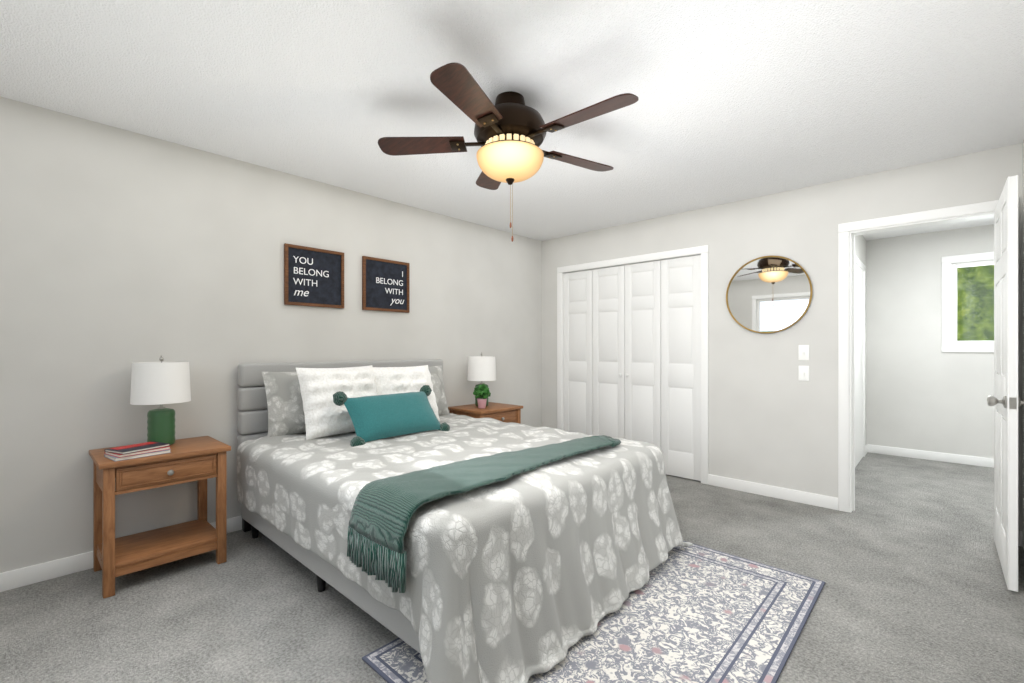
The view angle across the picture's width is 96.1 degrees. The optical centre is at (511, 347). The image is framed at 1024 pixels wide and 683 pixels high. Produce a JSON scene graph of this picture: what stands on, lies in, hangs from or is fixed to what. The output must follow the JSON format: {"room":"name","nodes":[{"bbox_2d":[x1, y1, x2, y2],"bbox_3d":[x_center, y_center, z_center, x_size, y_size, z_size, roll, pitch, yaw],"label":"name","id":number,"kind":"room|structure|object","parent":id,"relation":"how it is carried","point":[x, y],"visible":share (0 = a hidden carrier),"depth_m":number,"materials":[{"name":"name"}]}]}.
{"room":"bedroom","nodes":[
{"label":"bedroom","id":0,"kind":"room"},
{"bbox_2d":[0,96,1023,572],"bbox_3d":[1.252,-0.020,2.831,4.990,2.440,7.730,0,0,43],"label":"wall","id":1,"kind":"structure","parent":0,"point":[119,248],"depth_m":3.23,"materials":[{"name":"paint"}]},
{"bbox_2d":[284,243,343,308],"bbox_3d":[-1.450,-0.520,3.395,0.024,0.430,0.438,0,0,43],"label":"sign","id":2,"kind":"object","parent":1,"relation":"attached to","point":[313,277],"visible":1,"depth_m":3.38,"materials":[{"name":"brown wood"}]},
{"bbox_2d":[362,256,409,312],"bbox_3d":[-1.043,-0.520,3.831,0.024,0.430,0.435,0,0,43],"label":"sign","id":3,"kind":"object","parent":1,"relation":"attached to","point":[385,283],"visible":1,"depth_m":3.82,"materials":[{"name":"brown wood"}]},
{"bbox_2d":[0,197,1022,591],"bbox_3d":[1.293,0.117,2.875,4.750,2.165,7.610,0,0,43],"label":"trim","id":4,"kind":"structure","parent":1,"relation":"attached to","point":[852,447],"depth_m":3.68,"materials":[{"name":"white wood"}]},
{"bbox_2d":[563,255,700,480],"bbox_3d":[1.130,0.178,4.620,1.522,2.020,0.065,0,0,43],"label":"closet doors","id":5,"kind":"structure","parent":1,"relation":"attached to","point":[632,332],"depth_m":4.52,"materials":[{"name":"white wood"}]},
{"bbox_2d":[726,256,812,333],"bbox_3d":[2.061,-0.430,3.720,0.628,0.628,0.025,0,0,43],"label":"round mirror","id":6,"kind":"object","parent":1,"relation":"attached to","point":[767,294],"visible":1,"depth_m":3.71,"materials":[{"name":"gold metal"}]},
{"bbox_2d":[799,345,808,380],"bbox_3d":[2.253,0.116,3.547,0.059,0.271,0.018,0,0,43],"label":"switch plates","id":7,"kind":"object","parent":1,"relation":"attached to","point":[803,349],"visible":1,"depth_m":3.54,"materials":[{"name":"white plastic"}]},
{"bbox_2d":[951,260,993,344],"bbox_3d":[4.947,-0.460,4.586,0.820,0.860,0.035,0,0,43],"label":"window","id":8,"kind":"structure","parent":1,"relation":"attached to","point":[954,266],"depth_m":4.83,"materials":[{"name":"white"}]},
{"bbox_2d":[987,175,1023,591],"bbox_3d":[2.718,0.173,2.537,0.171,2.030,0.792,0,0,43],"label":"entry door","id":9,"kind":"structure","parent":1,"relation":"attached to","point":[1006,402],"depth_m":2.27,"materials":[{"name":"white wood"}]},
{"bbox_2d":[0,0,1023,240],"bbox_3d":[1.252,-1.270,2.831,4.990,0.060,7.730,0,0,43],"label":"ceiling","id":10,"kind":"structure","parent":0,"point":[739,100],"depth_m":2.16,"materials":[{"name":"white paint"}]},
{"bbox_2d":[378,62,638,241],"bbox_3d":[0.029,-0.885,2.269,1.241,0.709,1.279,0,0,43],"label":"ceiling fan","id":11,"kind":"object","parent":10,"relation":"hanging from","point":[509,133],"depth_m":2.17,"materials":[{"name":"brown wood"}]},
{"bbox_2d":[0,452,1023,682],"bbox_3d":[1.252,1.230,2.831,4.990,0.060,7.730,0,0,43],"label":"floor","id":12,"kind":"structure","parent":0,"point":[915,590],"depth_m":2.13,"materials":[{"name":"carpet"}]},
{"bbox_2d":[89,436,230,598],"bbox_3d":[-1.927,0.875,2.528,0.468,0.649,0.556,0,0,43],"label":"nightstand","id":13,"kind":"object","parent":12,"relation":"on","point":[199,459],"visible":0.99,"depth_m":2.44,"materials":[{"name":"brown wood"}]},
{"bbox_2d":[104,441,170,460],"bbox_3d":[-1.922,0.527,2.367,0.182,0.044,0.242,0,0,31],"label":"books","id":14,"kind":"object","parent":13,"relation":"on","point":[151,448],"visible":1,"depth_m":2.32,"materials":[{"name":"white paper"}]},
{"bbox_2d":[130,355,190,444],"bbox_3d":[-1.980,0.294,2.598,0.274,0.509,0.274,0,0,43],"label":"lamp","id":15,"kind":"object","parent":13,"relation":"on","point":[152,383],"visible":0.91,"depth_m":2.53,"materials":[{"name":"white fabric"}]},
{"bbox_2d":[236,359,692,682],"bbox_3d":[-0.400,0.650,2.756,2.464,1.096,1.955,0,0,43],"label":"bed","id":16,"kind":"object","parent":12,"relation":"on","point":[490,547],"visible":1,"depth_m":2.05,"materials":[{"name":"fabric"}]},
{"bbox_2d":[347,435,620,592],"bbox_3d":[0.008,0.664,2.194,0.381,0.310,1.534,0,0,43],"label":"throw","id":17,"kind":"object","parent":16,"relation":"on","point":[389,515],"depth_m":1.74,"materials":[{"name":"fabric"}]},
{"bbox_2d":[448,402,522,423],"bbox_3d":[-0.245,0.875,4.331,0.468,0.649,0.556,0,0,43],"label":"nightstand","id":18,"kind":"object","parent":12,"relation":"on","point":[507,413],"visible":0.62,"depth_m":4.23,"materials":[{"name":"brown wood"}]},
{"bbox_2d":[467,352,495,405],"bbox_3d":[-0.287,0.294,4.370,0.274,0.509,0.274,0,0,43],"label":"lamp","id":19,"kind":"object","parent":18,"relation":"on","point":[481,368],"visible":0.74,"depth_m":4.26,"materials":[{"name":"white fabric"}]},
{"bbox_2d":[473,384,490,408],"bbox_3d":[-0.269,0.436,4.196,0.160,0.226,0.158,0,0,43],"label":"potted plant","id":20,"kind":"object","parent":18,"relation":"on","point":[482,389],"visible":1,"depth_m":4.17,"materials":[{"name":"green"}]},
{"bbox_2d":[362,541,824,682],"bbox_3d":[0.508,1.194,2.055,1.200,0.010,1.900,0,0,43],"label":"rug","id":21,"kind":"object","parent":12,"relation":"on","point":[703,614],"visible":0.68,"depth_m":1.93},
{"label":"outside","id":22,"kind":"structure","parent":0,"visible":0},
{"bbox_2d":[957,265,993,340],"bbox_3d":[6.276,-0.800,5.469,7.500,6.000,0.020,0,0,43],"label":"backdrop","id":23,"kind":"structure","parent":22,"point":[975,284],"depth_m":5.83,"materials":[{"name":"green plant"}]}
]}

